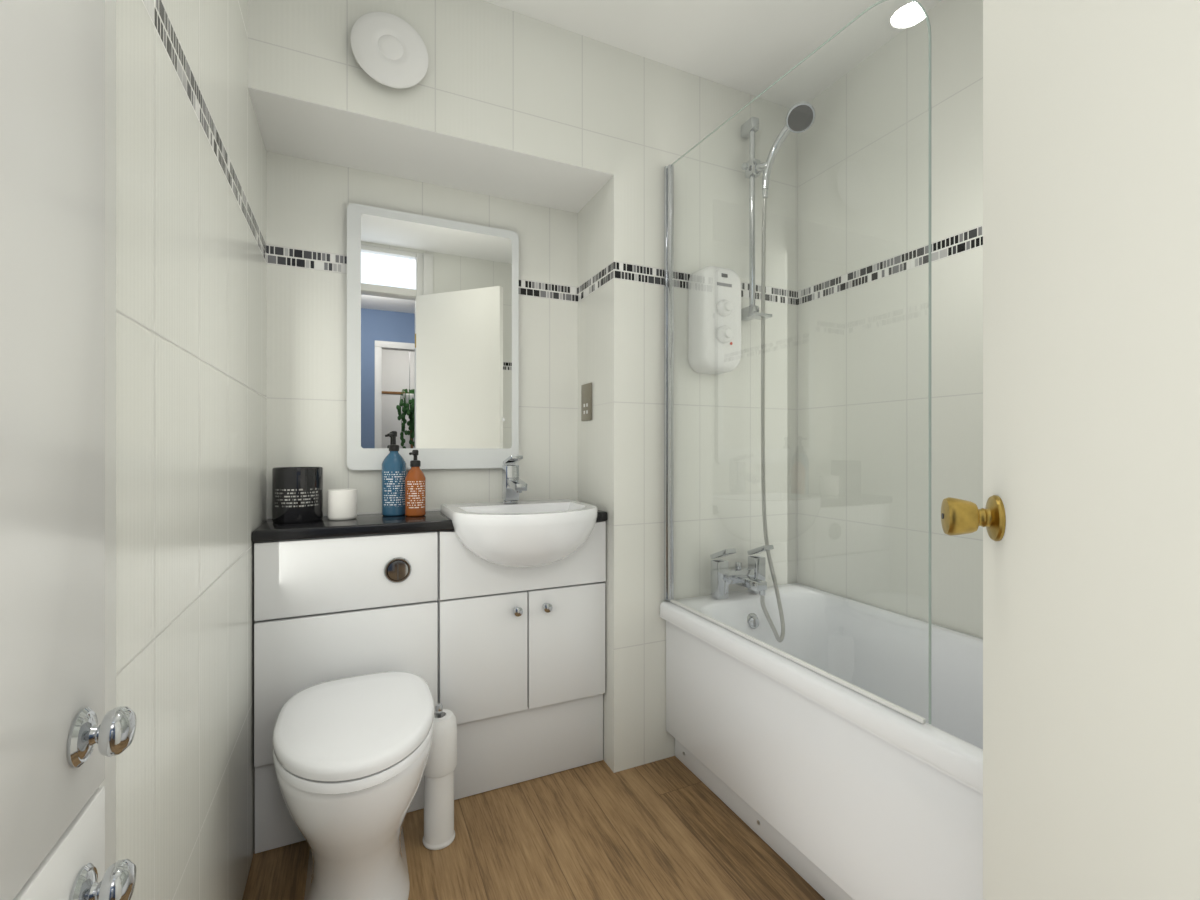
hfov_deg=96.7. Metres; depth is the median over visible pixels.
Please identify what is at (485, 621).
bathroom vanity
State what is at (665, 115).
wall
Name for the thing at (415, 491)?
bottle
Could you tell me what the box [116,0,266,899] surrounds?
wall
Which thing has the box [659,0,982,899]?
bath
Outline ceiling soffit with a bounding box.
[248,87,612,212]
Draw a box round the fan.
[350,12,427,87]
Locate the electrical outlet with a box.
[581,383,591,420]
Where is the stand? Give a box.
[423,703,456,849]
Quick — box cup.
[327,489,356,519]
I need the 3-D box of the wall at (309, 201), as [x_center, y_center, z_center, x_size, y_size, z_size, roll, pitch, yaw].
[-0.559,0.080,1.842,1.000,1.936,0.100,0,0,-25]
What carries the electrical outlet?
attached to the wall at (665, 115)
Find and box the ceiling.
[483,0,941,107]
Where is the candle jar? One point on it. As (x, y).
(297, 494)
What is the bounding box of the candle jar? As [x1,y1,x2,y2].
[272,467,322,522]
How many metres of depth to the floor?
1.39 m
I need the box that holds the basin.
[440,498,597,567]
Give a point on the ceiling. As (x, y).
(754, 47)
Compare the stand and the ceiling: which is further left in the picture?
the stand
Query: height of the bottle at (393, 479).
0.262 m
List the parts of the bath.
screen glass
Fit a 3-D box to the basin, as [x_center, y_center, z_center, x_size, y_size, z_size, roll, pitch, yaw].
[-0.238,0.270,1.676,0.452,0.176,0.395,0,0,-25]
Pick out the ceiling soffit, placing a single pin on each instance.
(295, 127)
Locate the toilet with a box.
[273,671,433,899]
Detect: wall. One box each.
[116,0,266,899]
[248,0,796,772]
[267,151,577,519]
[797,0,982,637]
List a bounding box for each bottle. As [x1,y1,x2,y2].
[382,431,405,515]
[405,450,425,516]
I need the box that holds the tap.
[502,455,527,503]
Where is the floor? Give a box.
[242,756,824,899]
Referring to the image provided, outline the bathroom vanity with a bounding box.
[252,455,606,853]
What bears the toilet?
on the floor
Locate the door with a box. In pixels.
[941,0,1199,899]
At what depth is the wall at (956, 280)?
1.67 m
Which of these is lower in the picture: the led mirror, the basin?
the basin
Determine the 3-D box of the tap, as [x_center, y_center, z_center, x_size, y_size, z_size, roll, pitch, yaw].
[-0.280,0.101,1.756,0.052,0.161,0.157,0,0,-25]
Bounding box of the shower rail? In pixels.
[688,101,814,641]
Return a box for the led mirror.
[347,203,518,469]
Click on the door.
(1086, 517)
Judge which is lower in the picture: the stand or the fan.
the stand

